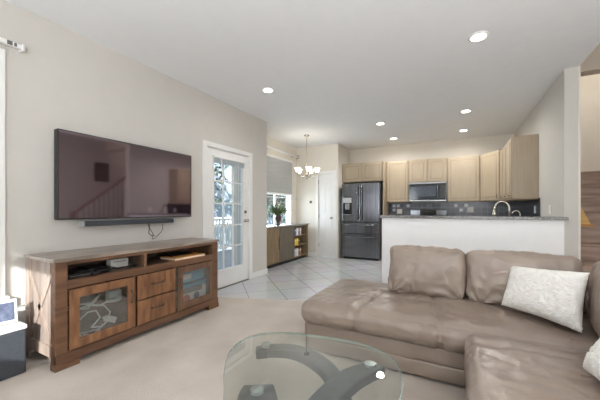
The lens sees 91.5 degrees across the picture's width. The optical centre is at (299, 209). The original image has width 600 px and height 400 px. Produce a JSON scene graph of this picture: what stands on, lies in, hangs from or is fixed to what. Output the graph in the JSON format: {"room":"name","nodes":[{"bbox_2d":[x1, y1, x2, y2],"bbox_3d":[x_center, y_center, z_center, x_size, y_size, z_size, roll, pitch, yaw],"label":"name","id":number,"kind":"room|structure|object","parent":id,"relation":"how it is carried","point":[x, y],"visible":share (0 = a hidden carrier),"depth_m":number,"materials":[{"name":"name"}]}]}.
{"room":"living room","nodes":[
{"label":"living room","id":0,"kind":"room"},
{"bbox_2d":[0,0,266,322],"bbox_3d":[-2.233,-0.223,2.363,0.120,2.745,6.720,0,0,28],"label":"wall","id":1,"kind":"structure","parent":0,"point":[64,79],"depth_m":2.69,"materials":[{"name":"paint"}]},
{"bbox_2d":[0,48,9,300],"bbox_3d":[-2.623,-0.250,1.574,0.170,1.960,1.520,0,0,28],"label":"window","id":2,"kind":"structure","parent":1,"relation":"in","point":[3,297],"depth_m":2.19,"materials":[{"name":"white glass"}]},
{"bbox_2d":[0,37,24,53],"bbox_3d":[-2.530,-1.258,1.598,0.072,0.055,1.550,0,0,28],"label":"curtain rod","id":3,"kind":"object","parent":1,"relation":"attached to","point":[21,48],"visible":1,"depth_m":2.21,"materials":[{"name":"metal"}]},
{"bbox_2d":[54,128,190,219],"bbox_3d":[-1.736,-0.300,3.083,0.082,0.768,1.406,0,0,28],"label":"television","id":4,"kind":"object","parent":1,"relation":"attached to","point":[95,177],"visible":1,"depth_m":2.86,"materials":[{"name":"black plastic"}]},
{"bbox_2d":[78,218,175,226],"bbox_3d":[-1.745,0.123,3.048,0.097,0.049,0.982,0,0,28],"label":"soundbar","id":5,"kind":"object","parent":1,"relation":"attached to","point":[168,220],"visible":1,"depth_m":2.92,"materials":[{"name":"grey plastic"}]},
{"bbox_2d":[31,268,267,351],"bbox_3d":[-2.148,1.105,2.394,0.028,0.090,6.614,0,0,28],"label":"baseboard","id":6,"kind":"structure","parent":1,"relation":"attached to","point":[264,271],"depth_m":5.08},
{"bbox_2d":[202,140,251,289],"bbox_3d":[-1.095,0.100,4.442,0.180,2.100,1.090,0,0,28],"label":"door","id":7,"kind":"structure","parent":1,"relation":"in","point":[232,275],"depth_m":4.51,"materials":[{"name":"white wood"}]},
{"bbox_2d":[213,155,244,197],"bbox_3d":[-1.055,-0.290,4.426,0.037,0.980,0.690,0,0,28],"label":"mini blind","id":8,"kind":"object","parent":7,"relation":"attached to","point":[223,160],"visible":1,"depth_m":4.36,"materials":[{"name":"white plastic"}]},
{"bbox_2d":[0,256,465,399],"bbox_3d":[1.883,1.188,1.990,8.940,0.084,9.920,0,0,28],"label":"floor","id":9,"kind":"structure","parent":0,"point":[182,358],"depth_m":2.21,"materials":[{"name":"carpet"}]},
{"bbox_2d":[0,321,26,380],"bbox_3d":[-2.191,0.975,1.920,0.335,0.339,0.505,0,0,28],"label":"cube","id":10,"kind":"object","parent":9,"relation":"on","point":[12,335],"visible":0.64,"depth_m":2.00,"materials":[{"name":"grey plastic"}]},
{"bbox_2d":[0,298,17,324],"bbox_3d":[-2.137,0.720,2.012,0.179,0.168,0.254,0,0,28],"label":"smart display","id":11,"kind":"object","parent":10,"relation":"on","point":[8,308],"visible":1,"depth_m":2.05,"materials":[{"name":"white plastic"}]},
{"bbox_2d":[24,237,218,372],"bbox_3d":[-1.539,0.746,2.864,0.516,0.798,1.626,0,0,28],"label":"media cabinet","id":12,"kind":"object","parent":9,"relation":"on","point":[148,301],"visible":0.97,"depth_m":2.49,"materials":[{"name":"brown wood"}]},
{"bbox_2d":[68,269,93,278],"bbox_3d":[-1.777,0.503,2.302,0.183,0.028,0.200,0,0,28],"label":"game console","id":13,"kind":"object","parent":12,"relation":"on","point":[71,274],"visible":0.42,"depth_m":2.28,"materials":[{"name":"black plastic"}]},
{"bbox_2d":[68,294,100,310],"bbox_3d":[-1.706,0.738,2.309,0.093,0.086,0.238,0,0,43],"label":"cord","id":14,"kind":"object","parent":12,"relation":"on","point":[97,297],"visible":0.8,"depth_m":2.33,"materials":[{"name":"grey plastic"}]},
{"bbox_2d":[68,301,107,307],"bbox_3d":[-1.706,0.758,2.360,0.104,0.046,0.367,0,0,41],"label":"cord","id":15,"kind":"object","parent":12,"relation":"on","point":[106,301],"visible":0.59,"depth_m":2.35,"materials":[{"name":"grey plastic"}]},
{"bbox_2d":[80,328,99,336],"bbox_3d":[-1.684,0.994,2.321,0.123,0.060,0.199,0,0,-9],"label":"cord","id":16,"kind":"object","parent":12,"relation":"in","point":[97,328],"visible":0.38,"depth_m":2.38,"materials":[{"name":"grey plastic"}]},
{"bbox_2d":[78,264,107,270],"bbox_3d":[-1.778,0.499,2.512,0.183,0.036,0.150,0,0,28],"label":"cable box","id":17,"kind":"object","parent":12,"relation":"in","point":[92,266],"visible":0.53,"depth_m":2.49,"materials":[{"name":"black plastic"}]},
{"bbox_2d":[80,310,105,327],"bbox_3d":[-1.643,0.875,2.332,0.022,0.161,0.227,0,0,28],"label":"cord","id":18,"kind":"object","parent":12,"relation":"in","point":[99,316],"visible":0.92,"depth_m":2.34,"materials":[{"name":"grey plastic"}]},
{"bbox_2d":[80,304,110,331],"bbox_3d":[-1.654,0.880,2.330,0.047,0.270,0.264,0,0,41],"label":"cord","id":19,"kind":"object","parent":12,"relation":"in","point":[99,328],"visible":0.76,"depth_m":2.38,"materials":[{"name":"grey plastic"}]},
{"bbox_2d":[68,292,126,315],"bbox_3d":[-1.818,0.791,2.457,0.355,0.018,0.535,0,0,28],"label":"shelf","id":20,"kind":"object","parent":12,"relation":"attached to","point":[88,298],"depth_m":2.55,"materials":[{"name":"brown wood"}]},
{"bbox_2d":[76,266,122,271],"bbox_3d":[-1.630,0.493,2.420,0.079,0.040,0.355,0,0,31],"label":"cord","id":21,"kind":"object","parent":12,"relation":"in","point":[107,266],"visible":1,"depth_m":2.38,"materials":[{"name":"plastic"}]},
{"bbox_2d":[92,267,108,274],"bbox_3d":[-1.636,0.497,2.381,0.078,0.038,0.128,0,0,28],"label":"game controller","id":22,"kind":"object","parent":12,"relation":"on","point":[96,271],"visible":0.96,"depth_m":2.36,"materials":[{"name":"black plastic"}]},
{"bbox_2d":[102,315,116,322],"bbox_3d":[-1.599,0.915,2.448,0.040,0.078,0.112,0,0,28],"label":"power adapter","id":23,"kind":"object","parent":12,"relation":"in","point":[112,319],"visible":1,"depth_m":2.43,"materials":[{"name":"grey plastic"}]},
{"bbox_2d":[105,288,121,302],"bbox_3d":[-1.607,0.733,2.517,0.122,0.097,0.122,0,0,28],"label":"hub","id":24,"kind":"object","parent":12,"relation":"on","point":[114,295],"visible":0.9,"depth_m":2.47,"materials":[{"name":"white plastic"}]},
{"bbox_2d":[106,257,127,267],"bbox_3d":[-1.660,0.479,2.659,0.074,0.075,0.160,0,0,28],"label":"router","id":25,"kind":"object","parent":12,"relation":"in","point":[116,262],"visible":0.78,"depth_m":2.63,"materials":[{"name":"white plastic"}]},
{"bbox_2d":[127,262,136,267],"bbox_3d":[-1.580,0.500,2.695,0.248,0.030,0.077,0,0,37],"label":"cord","id":26,"kind":"object","parent":12,"relation":"on","point":[131,265],"visible":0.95,"depth_m":2.64,"materials":[{"name":"plastic"}]},
{"bbox_2d":[161,252,204,260],"bbox_3d":[-1.273,0.504,3.189,0.240,0.026,0.400,0,0,28],"label":"notebook","id":27,"kind":"object","parent":12,"relation":"on","point":[194,254],"visible":0.9,"depth_m":3.08,"materials":[{"name":"white paper"}]},
{"bbox_2d":[158,251,191,256],"bbox_3d":[-1.384,0.486,3.237,0.240,0.010,0.260,0,0,28],"label":"tablet","id":28,"kind":"object","parent":27,"relation":"on","point":[177,253],"visible":1,"depth_m":3.23,"materials":[{"name":"black plastic"}]},
{"bbox_2d":[176,268,203,284],"bbox_3d":[-1.259,0.715,3.238,0.140,0.130,0.380,0,0,28],"label":"game box","id":29,"kind":"object","parent":12,"relation":"on","point":[196,274],"visible":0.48,"depth_m":3.25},
{"bbox_2d":[183,273,190,279],"bbox_3d":[-1.223,0.723,3.146,0.007,0.055,0.130,0,0,28],"label":"paper card","id":30,"kind":"object","parent":29,"relation":"attached to","point":[187,276],"visible":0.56,"depth_m":3.15,"materials":[{"name":"beige paper"}]},
{"bbox_2d":[176,279,205,308],"bbox_3d":[-1.252,0.912,3.235,0.155,0.223,0.420,0,0,28],"label":"toy box","id":31,"kind":"object","parent":12,"relation":"in","point":[195,289],"visible":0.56,"depth_m":3.23,"materials":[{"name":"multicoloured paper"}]},
{"bbox_2d":[176,275,208,285],"bbox_3d":[-1.358,0.791,3.323,0.355,0.018,0.544,0,0,28],"label":"shelf","id":32,"kind":"object","parent":12,"relation":"attached to","point":[205,276],"depth_m":3.35,"materials":[{"name":"brown wood"}]},
{"bbox_2d":[267,223,308,268],"bbox_3d":[-0.424,0.738,6.372,0.444,0.825,1.980,0,0,28],"label":"sideboard","id":33,"kind":"object","parent":9,"relation":"on","point":[280,238],"visible":0.66,"depth_m":6.12,"materials":[{"name":"brown wood"}]},
{"bbox_2d":[268,203,292,224],"bbox_3d":[-0.465,0.084,6.342,0.489,0.479,0.816,0,0,28],"label":"potted plant","id":34,"kind":"object","parent":33,"relation":"on","point":[273,210],"visible":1,"depth_m":6.33,"materials":[{"name":"green plant"}]},
{"bbox_2d":[267,223,308,227],"bbox_3d":[-0.428,0.338,6.375,0.434,0.025,1.980,0,0,28],"label":"countertop","id":35,"kind":"structure","parent":33,"relation":"on","point":[288,224],"depth_m":6.41,"materials":[{"name":"grey stone"}]},
{"bbox_2d":[223,332,403,399],"bbox_3d":[-0.062,0.928,1.228,0.885,0.380,1.083,0,0,28],"label":"coffee table","id":36,"kind":"object","parent":9,"relation":"on","point":[344,384],"visible":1,"depth_m":1.41,"materials":[{"name":"clear glass"}]},
{"bbox_2d":[342,182,382,260],"bbox_3d":[1.564,0.263,7.090,0.885,1.775,0.888,0,0,28],"label":"refrigerator","id":37,"kind":"object","parent":9,"relation":"on","point":[362,203],"visible":0.99,"depth_m":6.74,"materials":[{"name":"black metal"}]},
{"bbox_2d":[383,161,388,214],"bbox_3d":[2.067,0.007,7.008,0.020,2.285,0.638,0,0,28],"label":"end panel","id":38,"kind":"object","parent":9,"relation":"on","point":[385,204],"visible":0.5,"depth_m":6.90,"materials":[{"name":"brown wood"}]},
{"bbox_2d":[410,210,446,215],"bbox_3d":[2.871,0.560,6.582,0.780,1.140,0.600,0,0,28],"label":"range","id":39,"kind":"object","parent":9,"relation":"on","point":[412,212],"visible":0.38,"depth_m":6.74,"materials":[{"name":"metal"}]},
{"bbox_2d":[301,245,599,399],"bbox_3d":[0.761,0.721,1.483,2.229,0.848,2.796,0,0,28],"label":"sectional sofa","id":40,"kind":"object","parent":9,"relation":"on","point":[439,314],"visible":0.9,"depth_m":2.01,"materials":[{"name":"beige leather"}]},
{"bbox_2d":[388,245,466,298],"bbox_3d":[1.094,0.533,2.535,0.617,0.452,0.344,0,0,28],"label":"cushion","id":41,"kind":"object","parent":40,"relation":"on","point":[431,272],"depth_m":2.40,"materials":[{"name":"beige leather"}]},
{"bbox_2d":[301,279,598,353],"bbox_3d":[1.140,0.812,2.276,2.138,0.229,0.982,0,0,28],"label":"seat cushion","id":42,"kind":"object","parent":40,"relation":"on","point":[369,310],"depth_m":2.03,"materials":[{"name":"beige leather"}]},
{"bbox_2d":[465,250,586,314],"bbox_3d":[1.665,0.536,2.223,0.720,0.455,0.342,0,0,28],"label":"cushion","id":43,"kind":"object","parent":40,"relation":"on","point":[487,272],"depth_m":2.17,"materials":[{"name":"beige leather"}]},
{"bbox_2d":[464,335,599,399],"bbox_3d":[0.884,0.819,0.856,0.679,0.223,1.765,0,0,28],"label":"seat cushion","id":44,"kind":"object","parent":40,"relation":"on","point":[495,368],"depth_m":1.30,"materials":[{"name":"beige leather"}]},
{"bbox_2d":[501,266,589,332],"bbox_3d":[1.569,0.527,1.900,0.224,0.317,0.527,0,0,-17],"label":"throw pillow","id":45,"kind":"object","parent":40,"relation":"on","point":[556,296],"visible":1,"depth_m":1.79,"materials":[{"name":"white fabric"}]},
{"bbox_2d":[583,338,599,380],"bbox_3d":[1.263,0.550,1.074,0.255,0.320,0.398,0,0,28],"label":"throw pillow","id":46,"kind":"object","parent":40,"relation":"on","point":[591,364],"visible":1,"depth_m":1.19,"materials":[{"name":"white fabric"}]},
{"bbox_2d":[585,261,599,337],"bbox_3d":[1.842,0.521,1.622,0.338,0.447,0.685,0,0,39],"label":"cushion","id":47,"kind":"object","parent":40,"relation":"on","point":[592,297],"depth_m":1.69,"materials":[{"name":"beige leather"}]},
{"bbox_2d":[581,173,599,269],"bbox_3d":[4.028,0.307,3.738,1.150,1.678,2.820,0,0,28],"label":"stairs","id":48,"kind":"structure","parent":9,"relation":"on","point":[587,235],"depth_m":3.69,"materials":[{"name":"brown wood"}]},
{"bbox_2d":[581,171,599,266],"bbox_3d":[4.022,0.214,3.727,1.150,1.548,2.845,0,0,28],"label":"stair tread","id":49,"kind":"structure","parent":48,"relation":"on","point":[585,244],"depth_m":3.52,"materials":[{"name":"brown wood"}]},
{"bbox_2d":[581,208,593,225],"bbox_3d":[3.454,-0.060,3.601,0.225,0.519,0.070,0,0,28],"label":"triangle","id":50,"kind":"object","parent":49,"relation":"on","point":[584,220],"visible":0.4,"depth_m":3.57,"materials":[{"name":"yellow wood"}]},
{"bbox_3d":[2.722,0.715,4.949,2.008,0.870,2.425,0,0,28],"label":"base cabinet","id":51,"kind":"object","parent":9,"relation":"on","visible":0},
{"bbox_3d":[2.630,0.259,5.339,2.536,0.039,3.027,0,0,28],"label":"countertop","id":52,"kind":"structure","parent":51,"relation":"on","visible":0},
{"bbox_2d":[492,201,509,215],"bbox_3d":[2.820,0.053,4.041,0.272,0.371,0.077,0,0,28],"label":"faucet","id":53,"kind":"object","parent":52,"relation":"on","point":[496,203],"visible":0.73,"depth_m":4.07,"materials":[{"name":"silver metal"}]},
{"bbox_2d":[237,167,239,264],"bbox_3d":[-0.942,-0.223,5.413,0.460,2.745,0.120,0,0,28],"label":"wall","id":54,"kind":"structure","parent":0,"point":[238,181],"depth_m":5.46,"materials":[{"name":"paint"}]},
{"bbox_2d":[234,137,296,265],"bbox_3d":[-0.691,-0.223,6.526,0.140,2.745,2.320,0,0,28],"label":"wall","id":55,"kind":"structure","parent":0,"point":[271,142],"depth_m":6.86,"materials":[{"name":"paint"}]},
{"bbox_2d":[267,153,292,195],"bbox_3d":[-0.501,-0.787,6.694,0.043,0.865,1.315,0,0,28],"label":"cellular shade","id":56,"kind":"object","parent":55,"relation":"attached to","point":[279,170],"visible":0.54,"depth_m":6.74,"materials":[{"name":"white fabric"}]},
{"bbox_2d":[273,194,291,224],"bbox_3d":[-0.583,-0.405,6.729,0.140,1.610,1.340,0,0,28],"label":"window","id":57,"kind":"structure","parent":55,"relation":"in","point":[288,200],"depth_m":7.26,"materials":[{"name":"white glass"}]},
{"bbox_2d":[267,146,298,158],"bbox_3d":[-0.529,-1.320,6.502,0.168,0.096,1.890,0,0,28],"label":"curtain rod","id":58,"kind":"object","parent":55,"relation":"attached to","point":[268,147],"visible":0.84,"depth_m":6.64,"materials":[{"name":"silver metal"}]},
{"bbox_2d":[6,0,599,149],"bbox_3d":[0.699,-1.655,2.618,6.260,0.120,9.920,0,0,28],"label":"ceiling","id":59,"kind":"structure","parent":0,"point":[335,70],"depth_m":2.96,"materials":[{"name":"paint"}]},
{"bbox_2d":[262,87,273,92],"bbox_3d":[-0.425,-1.587,3.871,0.170,0.013,0.170,0,0,28],"label":"recessed light","id":60,"kind":"object","parent":59,"relation":"in","point":[265,89],"visible":1,"depth_m":3.84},
{"bbox_2d":[295,134,319,178],"bbox_3d":[0.149,-1.122,6.237,0.554,0.944,0.536,0,0,28],"label":"chandelier","id":61,"kind":"object","parent":59,"relation":"hanging from","point":[298,170],"visible":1,"depth_m":6.19,"materials":[{"name":"white glass"}]},
{"bbox_2d":[460,109,470,112],"bbox_3d":[2.660,-1.587,4.691,0.170,0.013,0.170,0,0,28],"label":"recessed light","id":62,"kind":"object","parent":59,"relation":"in","point":[464,110],"visible":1,"depth_m":4.68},
{"bbox_2d":[468,31,488,41],"bbox_3d":[1.638,-1.587,2.680,0.170,0.013,0.170,0,0,28],"label":"recessed light","id":63,"kind":"object","parent":59,"relation":"in","point":[480,35],"visible":1,"depth_m":2.66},
{"bbox_2d":[297,143,339,257],"bbox_3d":[0.380,-0.223,7.338,1.270,2.745,0.120,0,0,28],"label":"wall","id":64,"kind":"structure","parent":0,"point":[324,157],"depth_m":7.29,"materials":[{"name":"paint"}]},
{"bbox_2d":[308,252,315,255],"bbox_3d":[0.156,1.105,7.381,0.526,0.090,0.014,0,0,28],"label":"baseboard","id":65,"kind":"structure","parent":64,"relation":"attached to","point":[309,253],"depth_m":7.30,"materials":[{"name":"white wood"}]},
{"bbox_2d":[316,170,336,257],"bbox_3d":[0.637,0.100,7.130,0.550,2.100,0.106,0,0,28],"label":"door","id":66,"kind":"structure","parent":64,"relation":"in","point":[327,182],"depth_m":7.13,"materials":[{"name":"white wood"}]},
{"bbox_2d":[340,145,349,256],"bbox_3d":[1.122,-0.223,7.511,0.120,2.745,0.880,0,0,28],"label":"wall","id":67,"kind":"structure","parent":0,"point":[344,152],"depth_m":7.20,"materials":[{"name":"paint"}]},
{"bbox_2d":[350,134,513,202],"bbox_3d":[2.979,-0.223,6.955,3.680,2.745,0.120,0,0,28],"label":"wall","id":68,"kind":"structure","parent":0,"point":[487,144],"depth_m":6.83,"materials":[{"name":"paint"}]},
{"bbox_2d":[342,161,382,183],"bbox_3d":[1.621,-0.905,7.254,0.996,0.460,0.622,0,0,28],"label":"upper cabinet","id":69,"kind":"object","parent":68,"relation":"attached to","point":[366,172],"visible":0.94,"depth_m":6.99,"materials":[{"name":"brown wood"}]},
{"bbox_2d":[387,160,410,202],"bbox_3d":[2.369,-0.665,7.015,0.501,0.970,0.342,0,0,28],"label":"upper cabinet","id":70,"kind":"object","parent":68,"relation":"attached to","point":[397,171],"visible":0.96,"depth_m":6.86,"materials":[{"name":"brown wood"}]},
{"bbox_2d":[409,158,446,182],"bbox_3d":[2.940,-0.887,6.712,0.784,0.525,0.342,0,0,28],"label":"upper cabinet","id":71,"kind":"object","parent":68,"relation":"attached to","point":[423,170],"visible":0.94,"depth_m":6.55,"materials":[{"name":"brown wood"}]},
{"bbox_2d":[409,181,446,201],"bbox_3d":[2.913,-0.409,6.661,0.770,0.428,0.454,0,0,28],"label":"microwave","id":72,"kind":"object","parent":71,"relation":"attached to","point":[419,191],"visible":1,"depth_m":6.49,"materials":[{"name":"metal"}]},
{"bbox_2d":[389,201,512,215],"bbox_3d":[3.337,0.030,6.684,2.524,0.417,0.021,0,0,28],"label":"backsplash","id":73,"kind":"structure","parent":68,"relation":"attached to","point":[453,208],"depth_m":6.57,"materials":[{"name":"tile"}]},
{"bbox_2d":[447,155,479,201],"bbox_3d":[3.563,-0.665,6.381,0.619,0.970,0.342,0,0,28],"label":"upper cabinet","id":74,"kind":"object","parent":68,"relation":"attached to","point":[463,172],"visible":1,"depth_m":6.23,"materials":[{"name":"brown wood"}]},
{"bbox_2d":[467,207,473,211],"bbox_3d":[3.762,-0.007,6.448,0.120,0.115,0.009,0,0,28],"label":"outlet","id":75,"kind":"object","parent":68,"relation":"attached to","point":[469,209],"visible":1,"depth_m":6.45,"materials":[{"name":"white plastic"}]},
{"bbox_2d":[382,218,563,282],"bbox_3d":[2.115,0.632,3.825,2.030,1.035,0.120,0,0,28],"label":"wall","id":76,"kind":"structure","parent":0,"point":[538,236],"depth_m":3.71,"materials":[{"name":"paint"}]},
{"bbox_2d":[379,215,568,219],"bbox_3d":[2.122,0.096,3.835,2.083,0.036,0.235,0,0,28],"label":"countertop","id":77,"kind":"structure","parent":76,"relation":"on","point":[380,216],"depth_m":3.63,"materials":[{"name":"grey stone"}]},
{"bbox_2d":[514,66,577,257],"bbox_3d":[3.780,-0.223,4.668,0.120,2.745,3.170,0,0,28],"label":"wall","id":78,"kind":"structure","parent":0,"point":[554,117],"depth_m":3.42,"materials":[{"name":"paint"}]},
{"bbox_2d":[480,150,500,201],"bbox_3d":[4.011,-0.665,5.897,0.620,0.970,0.778,0,0,28],"label":"upper cabinet","id":79,"kind":"object","parent":78,"relation":"attached to","point":[489,162],"visible":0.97,"depth_m":5.79,"materials":[{"name":"brown wood"}]},
{"bbox_2d":[500,134,538,201],"bbox_3d":[3.641,-0.640,4.927,0.365,0.960,1.278,0,0,28],"label":"upper cabinet","id":80,"kind":"object","parent":78,"relation":"attached to","point":[519,158],"visible":1,"depth_m":4.39,"materials":[{"name":"brown wood"}]},
{"bbox_2d":[513,198,539,215],"bbox_3d":[3.964,0.030,5.158,0.013,0.417,2.129,0,0,28],"label":"backsplash","id":81,"kind":"structure","parent":78,"relation":"attached to","point":[526,208],"depth_m":4.91,"materials":[{"name":"tile"}]},
{"bbox_2d":[578,66,580,259],"bbox_3d":[3.130,-0.223,3.296,0.018,2.745,0.142,0,0,28],"label":"pillar","id":82,"kind":"structure","parent":0,"point":[579,67],"depth_m":3.23,"materials":[{"name":"paint"}]},
{"bbox_2d":[580,43,599,76],"bbox_3d":[3.746,-2.522,3.197,1.180,1.855,0.160,0,0,28],"label":"beam","id":83,"kind":"structure","parent":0,"point":[591,64],"depth_m":3.33,"materials":[{"name":"beige paint"}]},
{"bbox_2d":[581,74,599,171],"bbox_3d":[4.717,-1.150,5.036,1.190,4.600,0.120,0,0,28],"label":"wall","id":84,"kind":"structure","parent":0,"point":[590,84],"depth_m":4.89,"materials":[{"name":"paint"}]},
{"label":"outside","id":85,"kind":"structure","parent":0,"visible":0},
{"bbox_2d":[218,249,231,269],"bbox_3d":[-2.933,1.320,4.670,3.240,0.100,11.500,0,0,28],"label":"deck","id":86,"kind":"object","parent":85,"point":[227,253],"depth_m":7.49,"materials":[{"name":"grey wood"}]},
{"bbox_2d":[214,217,231,248],"bbox_3d":[-4.050,0.710,5.829,0.140,1.120,10.500,0,0,28],"label":"deck railing","id":87,"kind":"object","parent":86,"relation":"on","point":[215,218],"visible":0.1,"depth_m":9.02,"materials":[{"name":"white wood"}]},
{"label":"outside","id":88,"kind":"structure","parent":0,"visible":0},
{"bbox_3d":[-12.557,2.400,12.326,26.260,0.100,34.000,0,0,28],"label":"ground","id":89,"kind":"structure","parent":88,"visible":0},
{"bbox_2d":[214,164,228,211],"bbox_3d":[-3.961,-0.475,10.016,3.072,5.665,3.032,0,0,28],"label":"tree","id":90,"kind":"object","parent":89,"relation":"on","point":[216,170],"visible":0.03,"depth_m":10.21,"materials":[{"name":"green plant"}]},
{"bbox_2d":[214,163,285,250],"bbox_3d":[-4.487,-2.450,18.741,7.100,9.600,11.700,0,0,28],"label":"house","id":91,"kind":"structure","parent":89,"relation":"on","point":[228,186],"depth_m":13.74,"materials":[{"name":"white"}]},
{"bbox_2d":[267,194,285,223],"bbox_3d":[-1.177,-0.213,14.912,2.876,5.142,2.927,0,0,28],"label":"tree","id":92,"kind":"object","parent":89,"relation":"on","point":[278,200],"visible":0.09,"depth_m":14.66,"materials":[{"name":"green plant"}]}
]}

